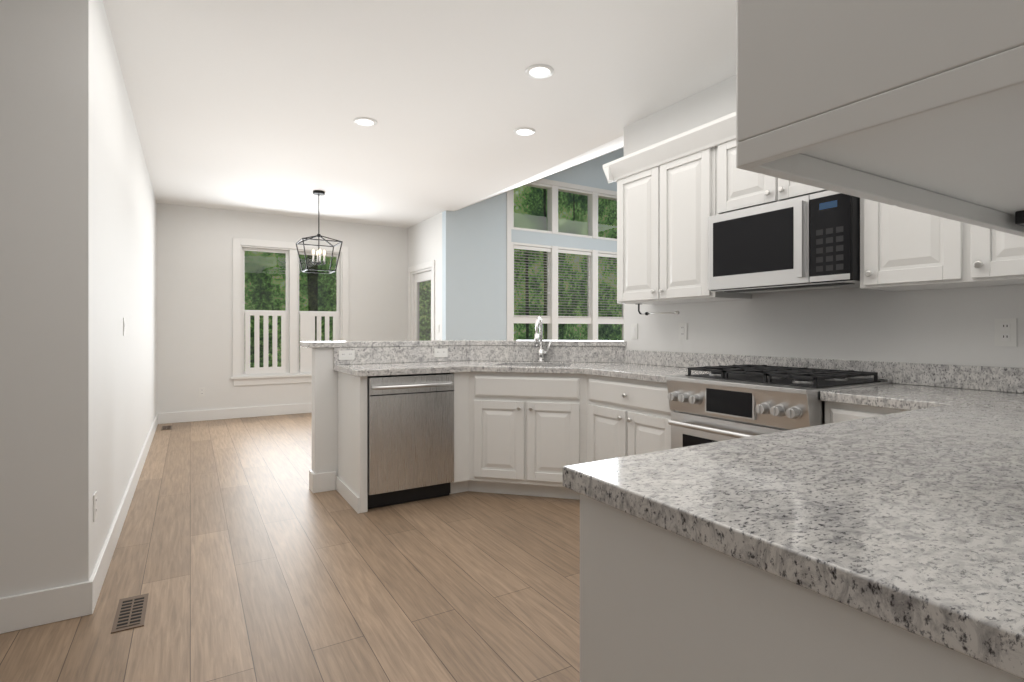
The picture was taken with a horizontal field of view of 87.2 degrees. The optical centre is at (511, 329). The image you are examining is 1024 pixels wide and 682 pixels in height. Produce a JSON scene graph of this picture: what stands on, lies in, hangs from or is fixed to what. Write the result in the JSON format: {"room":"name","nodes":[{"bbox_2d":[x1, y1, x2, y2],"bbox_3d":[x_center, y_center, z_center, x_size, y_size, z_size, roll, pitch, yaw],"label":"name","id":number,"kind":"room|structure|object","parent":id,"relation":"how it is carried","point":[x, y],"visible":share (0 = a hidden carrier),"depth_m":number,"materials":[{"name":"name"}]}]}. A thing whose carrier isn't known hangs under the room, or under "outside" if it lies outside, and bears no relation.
{"room":"kitchen","nodes":[
{"label":"kitchen","id":0,"kind":"room"},
{"bbox_2d":[0,0,155,597],"bbox_3d":[-4.331,-0.205,3.771,2.840,2.750,5.320,0,0,-31],"label":"wall","id":1,"kind":"structure","parent":0,"point":[77,286],"depth_m":2.18,"materials":[{"name":"white paint"}]},
{"bbox_2d":[93,491,96,521],"bbox_3d":[-1.820,0.770,2.349,0.007,0.115,0.070,0,0,-31],"label":"outlet","id":2,"kind":"object","parent":1,"relation":"attached to","point":[94,506],"visible":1,"depth_m":2.34,"materials":[{"name":"white plastic"}]},
{"bbox_2d":[123,318,125,335],"bbox_3d":[-2.441,-0.020,3.387,0.009,0.115,0.070,0,0,-31],"label":"light switch","id":3,"kind":"object","parent":1,"relation":"attached to","point":[124,324],"visible":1,"depth_m":3.37,"materials":[{"name":"white plastic"}]},
{"bbox_2d":[0,403,311,633],"bbox_3d":[-0.624,1.103,5.910,11.400,0.135,5.216,0,0,-31],"label":"baseboard","id":4,"kind":"structure","parent":1,"relation":"attached to","point":[38,608],"depth_m":2.27,"materials":[{"name":"white wood"}]},
{"bbox_2d":[156,203,407,412],"bbox_3d":[-2.998,-0.205,7.599,3.380,2.750,0.120,0,0,-31],"label":"wall","id":5,"kind":"structure","parent":0,"point":[194,299],"depth_m":7.05,"materials":[{"name":"white paint"}]},
{"bbox_2d":[199,387,204,396],"bbox_3d":[-3.994,0.800,6.928,0.070,0.115,0.007,0,0,-31],"label":"outlet","id":6,"kind":"object","parent":5,"relation":"attached to","point":[201,392],"visible":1,"depth_m":6.92,"materials":[{"name":"white plastic"}]},
{"bbox_2d":[231,238,348,385],"bbox_3d":[-3.067,-0.240,7.529,1.550,1.960,0.170,0,0,-31],"label":"nook window","id":7,"kind":"structure","parent":5,"relation":"in","point":[292,284],"depth_m":7.48,"materials":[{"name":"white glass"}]},
{"bbox_2d":[0,413,579,681],"bbox_3d":[0.527,1.220,3.987,11.640,0.100,9.940,0,0,-31],"label":"floor","id":8,"kind":"structure","parent":0,"point":[242,552],"depth_m":2.48,"materials":[{"name":"brown wood"}]},
{"bbox_2d":[111,593,148,632],"bbox_3d":[-1.577,1.167,2.226,0.105,0.006,0.300,0,0,-31],"label":"floor vent","id":9,"kind":"object","parent":8,"relation":"in","point":[130,612],"visible":1,"depth_m":2.21,"materials":[{"name":"brown metal"}]},
{"bbox_2d":[161,425,171,429],"bbox_3d":[-4.119,1.167,6.415,0.105,0.006,0.300,0,0,-31],"label":"floor vent","id":10,"kind":"object","parent":8,"relation":"in","point":[166,427],"visible":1,"depth_m":6.39,"materials":[{"name":"brown metal"}]},
{"bbox_2d":[336,371,367,513],"bbox_3d":[-1.111,0.734,3.698,0.061,0.871,0.605,0,0,-31],"label":"base cabinet","id":11,"kind":"object","parent":8,"relation":"on","point":[352,478],"depth_m":3.57,"materials":[{"name":"white wood"}]},
{"bbox_2d":[368,373,453,508],"bbox_3d":[-0.800,0.738,3.830,0.594,0.865,0.686,0,0,-31],"label":"dishwasher","id":12,"kind":"object","parent":8,"relation":"on","point":[410,437],"visible":0.73,"depth_m":3.58,"materials":[{"name":"silver metal"}]},
{"bbox_2d":[309,345,623,492],"bbox_3d":[-0.265,0.650,4.117,2.266,1.040,1.034,0,0,-31],"label":"wall","id":13,"kind":"structure","parent":8,"relation":"on","point":[323,473],"depth_m":3.91,"materials":[{"name":"white paint"}]},
{"bbox_2d":[300,340,626,347],"bbox_3d":[-0.317,0.108,4.171,2.300,0.040,1.257,0,0,-31],"label":"bar","id":14,"kind":"object","parent":13,"relation":"on","point":[330,344],"visible":0.83,"depth_m":4.25,"materials":[{"name":"grey stone"}]},
{"bbox_2d":[450,372,547,496],"bbox_3d":[-0.248,0.734,3.868,0.383,0.873,1.198,0,0,-31],"label":"base cabinet","id":15,"kind":"object","parent":8,"relation":"on","point":[530,434],"depth_m":3.76,"materials":[{"name":"white wood"}]},
{"bbox_2d":[334,361,493,376],"bbox_3d":[-0.557,0.276,3.997,1.350,0.039,0.664,0,0,-31],"label":"countertop","id":16,"kind":"structure","parent":15,"relation":"on","point":[380,369],"depth_m":3.71,"materials":[{"name":"stone"}]},
{"bbox_2d":[470,361,710,382],"bbox_3d":[0.402,0.276,3.785,1.218,0.039,2.014,0,0,-31],"label":"countertop","id":17,"kind":"structure","parent":15,"relation":"on","point":[651,373],"depth_m":3.66,"materials":[{"name":"stone"}]},
{"bbox_2d":[535,317,550,361],"bbox_3d":[0.226,0.076,4.224,0.196,0.358,0.167,0,0,-31],"label":"faucet","id":18,"kind":"object","parent":17,"relation":"on","point":[541,352],"visible":0.98,"depth_m":4.27,"materials":[{"name":"silver metal"}]},
{"bbox_2d":[548,373,674,499],"bbox_3d":[0.526,0.734,3.857,0.931,0.873,2.011,0,0,-31],"label":"base cabinet","id":19,"kind":"object","parent":8,"relation":"on","point":[591,418],"depth_m":3.48,"materials":[{"name":"white wood"}]},
{"bbox_2d":[666,364,891,448],"bbox_3d":[1.297,0.684,2.699,0.741,0.971,0.760,0,0,-31],"label":"range","id":20,"kind":"object","parent":8,"relation":"on","point":[721,403],"visible":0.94,"depth_m":2.53,"materials":[{"name":"silver metal"}]},
{"bbox_2d":[580,494,1023,681],"bbox_3d":[0.549,0.734,0.837,0.566,0.872,0.748,0,0,-31],"label":"base cabinet","id":21,"kind":"object","parent":8,"relation":"on","point":[658,604],"depth_m":0.74,"materials":[{"name":"white wood"}]},
{"bbox_2d":[563,384,1023,679],"bbox_3d":[1.160,0.276,1.468,2.298,0.039,1.204,0,0,-31],"label":"countertop","id":22,"kind":"structure","parent":21,"relation":"on","point":[911,520],"depth_m":0.80,"materials":[{"name":"stone"}]},
{"bbox_2d":[825,401,908,423],"bbox_3d":[1.660,0.734,2.192,0.695,0.872,0.476,0,0,-31],"label":"base cabinet","id":23,"kind":"object","parent":8,"relation":"on","point":[835,412],"depth_m":2.17,"materials":[{"name":"white wood"}]},
{"bbox_2d":[245,312,336,374],"bbox_3d":[-3.064,0.176,7.525,1.206,0.843,0.020,0,0,-31],"label":"railing","id":24,"kind":"object","parent":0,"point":[307,326],"visible":0.81,"depth_m":7.43,"materials":[{"name":"white wood"}]},
{"bbox_2d":[103,0,735,227],"bbox_3d":[0.527,-2.838,3.987,11.640,2.515,9.940,0,0,-31],"label":"ceiling","id":25,"kind":"structure","parent":0,"point":[256,106],"depth_m":3.55,"materials":[{"name":"white paint"}]},
{"bbox_2d":[296,190,342,273],"bbox_3d":[-2.205,-1.122,6.139,0.431,0.915,0.431,0,0,-31],"label":"pendant chandelier","id":26,"kind":"object","parent":25,"relation":"hanging from","point":[319,193],"visible":1,"depth_m":6.12,"materials":[{"name":"black metal"}]},
{"bbox_2d":[353,117,376,126],"bbox_3d":[-1.112,-1.577,4.078,0.176,0.006,0.176,0,0,-31],"label":"recessed light","id":27,"kind":"object","parent":25,"relation":"in","point":[365,121],"visible":1,"depth_m":4.06,"materials":[{"name":"white plastic"}]},
{"bbox_2d":[513,127,534,135],"bbox_3d":[0.097,-1.577,4.277,0.176,0.006,0.176,0,0,-31],"label":"recessed light","id":28,"kind":"object","parent":25,"relation":"in","point":[524,131],"visible":1,"depth_m":4.26,"materials":[{"name":"white plastic"}]},
{"bbox_2d":[525,64,553,78],"bbox_3d":[0.168,-1.577,3.282,0.176,0.006,0.176,0,0,-31],"label":"recessed light","id":29,"kind":"object","parent":25,"relation":"in","point":[538,71],"visible":1,"depth_m":3.27,"materials":[{"name":"white plastic"}]},
{"bbox_2d":[408,212,441,339],"bbox_3d":[-1.227,-0.205,7.814,0.120,2.750,1.330,0,0,-31],"label":"wall","id":30,"kind":"structure","parent":0,"point":[424,241],"depth_m":7.53,"materials":[{"name":"white paint"}]},
{"bbox_2d":[408,260,434,339],"bbox_3d":[-1.288,0.102,7.888,0.147,2.135,1.030,0,0,-31],"label":"door","id":31,"kind":"structure","parent":30,"relation":"in","point":[416,277],"depth_m":8.05,"materials":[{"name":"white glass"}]},
{"bbox_2d":[442,148,623,339],"bbox_3d":[1.368,-1.530,8.522,5.300,5.400,0.120,0,0,-31],"label":"wall","id":32,"kind":"structure","parent":0,"point":[474,271],"depth_m":7.42,"materials":[{"name":"paint"}]},
{"bbox_2d":[507,179,623,340],"bbox_3d":[0.918,-0.740,8.242,2.380,2.960,0.138,0,0,-31],"label":"window","id":33,"kind":"structure","parent":32,"relation":"in","point":[554,320],"depth_m":8.03,"materials":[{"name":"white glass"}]},
{"bbox_2d":[514,245,550,316],"bbox_3d":[0.293,-0.701,7.842,0.625,1.017,0.040,0,0,-31],"label":"blinds","id":34,"kind":"object","parent":33,"relation":"attached to","point":[515,246],"depth_m":7.84,"materials":[{"name":"white plastic"}]},
{"bbox_2d":[558,249,590,317],"bbox_3d":[0.950,-0.701,8.235,0.613,1.017,0.040,0,0,-31],"label":"blinds","id":35,"kind":"object","parent":33,"relation":"attached to","point":[561,251],"depth_m":8.23,"materials":[{"name":"white plastic"}]},
{"bbox_2d":[598,253,623,317],"bbox_3d":[1.575,-0.702,8.609,0.523,1.013,0.040,0,0,-31],"label":"blinds","id":36,"kind":"object","parent":33,"relation":"attached to","point":[599,254],"depth_m":8.58,"materials":[{"name":"white plastic"}]},
{"bbox_2d":[624,75,1023,383],"bbox_3d":[1.746,-0.205,2.846,0.120,2.750,3.210,0,0,-31],"label":"wall","id":37,"kind":"structure","parent":0,"point":[952,326],"depth_m":2.87,"materials":[{"name":"white paint"}]},
{"bbox_2d":[631,324,637,338],"bbox_3d":[0.928,0.010,4.086,0.009,0.115,0.070,0,0,-31],"label":"light switch","id":38,"kind":"object","parent":37,"relation":"attached to","point":[634,331],"visible":1,"depth_m":4.08,"materials":[{"name":"white plastic"}]},
{"bbox_2d":[334,345,1023,392],"bbox_3d":[0.574,0.193,2.739,1.998,0.125,3.986,0,0,-31],"label":"backsplash","id":39,"kind":"structure","parent":37,"relation":"attached to","point":[1001,379],"depth_m":3.57,"materials":[{"name":"stone"}]},
{"bbox_2d":[339,350,354,359],"bbox_3d":[-1.217,0.185,3.962,0.115,0.070,0.007,0,0,-31],"label":"outlet","id":40,"kind":"object","parent":39,"relation":"attached to","point":[346,354],"visible":1,"depth_m":3.96,"materials":[{"name":"white plastic"}]},
{"bbox_2d":[434,348,447,356],"bbox_3d":[-0.574,0.185,4.347,0.115,0.070,0.007,0,0,-31],"label":"outlet","id":41,"kind":"object","parent":39,"relation":"attached to","point":[441,352],"visible":1,"depth_m":4.35,"materials":[{"name":"white plastic"}]},
{"bbox_2d":[611,136,750,304],"bbox_3d":[1.080,-0.628,3.499,0.348,0.885,0.825,0,0,-31],"label":"upper cabinet","id":42,"kind":"object","parent":37,"relation":"attached to","point":[674,193],"depth_m":3.36,"materials":[{"name":"white wood"}]},
{"bbox_2d":[638,304,679,314],"bbox_3d":[0.983,-0.143,3.654,0.030,0.082,0.380,0,0,-31],"label":"paper towel holder","id":43,"kind":"object","parent":42,"relation":"attached to","point":[674,312],"visible":1,"depth_m":3.64,"materials":[{"name":"silver metal"}]},
{"bbox_2d":[679,323,686,339],"bbox_3d":[1.170,0.010,3.684,0.007,0.115,0.070,0,0,-31],"label":"outlet","id":44,"kind":"object","parent":37,"relation":"attached to","point":[682,331],"visible":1,"depth_m":3.68,"materials":[{"name":"white plastic"}]},
{"bbox_2d":[715,128,828,214],"bbox_3d":[1.490,-0.859,2.815,0.348,0.424,0.759,0,0,-31],"label":"upper cabinet","id":45,"kind":"object","parent":37,"relation":"attached to","point":[736,189],"depth_m":2.91,"materials":[{"name":"white wood"}]},
{"bbox_2d":[708,190,859,293],"bbox_3d":[1.456,-0.426,2.794,0.428,0.427,0.760,0,0,-31],"label":"microwave","id":46,"kind":"object","parent":45,"relation":"attached to","point":[808,242],"visible":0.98,"depth_m":2.63,"materials":[{"name":"silver plastic"}]},
{"bbox_2d":[860,198,945,290],"bbox_3d":[1.807,-0.628,2.286,0.348,0.885,0.462,0,0,-31],"label":"upper cabinet","id":47,"kind":"object","parent":37,"relation":"attached to","point":[897,244],"depth_m":2.27,"materials":[{"name":"white wood"}]},
{"bbox_2d":[935,216,1023,287],"bbox_3d":[1.969,-0.628,2.014,0.348,0.885,0.463,0,0,-31],"label":"upper cabinet","id":48,"kind":"object","parent":37,"relation":"attached to","point":[966,255],"depth_m":2.05,"materials":[{"name":"white wood"}]},
{"bbox_2d":[995,318,1016,345],"bbox_3d":[2.043,0.010,2.225,0.007,0.115,0.070,0,0,-31],"label":"outlet","id":49,"kind":"object","parent":37,"relation":"attached to","point":[1005,331],"visible":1,"depth_m":2.22,"materials":[{"name":"white plastic"}]},
{"bbox_3d":[1.562,-0.205,0.935,2.400,2.750,0.120,0,0,-31],"label":"wall","id":50,"kind":"structure","parent":0,"visible":0},
{"bbox_2d":[736,0,1023,227],"bbox_3d":[0.852,-0.665,0.837,1.021,0.811,0.438,0,0,-31],"label":"upper cabinet","id":51,"kind":"object","parent":50,"relation":"attached to","point":[916,105],"depth_m":0.67,"materials":[{"name":"white wood"}]},
{"bbox_2d":[1000,228,1023,235],"bbox_3d":[1.608,-0.665,1.290,0.996,0.811,0.438,0,0,-31],"label":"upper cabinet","id":52,"kind":"object","parent":50,"relation":"attached to","point":[1019,231],"depth_m":1.23,"materials":[{"name":"white wood"}]},
{"label":"outside","id":53,"kind":"structure","parent":0,"visible":0},
{"bbox_2d":[245,186,621,367],"bbox_3d":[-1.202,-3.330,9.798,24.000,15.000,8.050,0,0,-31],"label":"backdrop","id":54,"kind":"structure","parent":53,"point":[520,219],"depth_m":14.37,"materials":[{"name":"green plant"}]}
]}

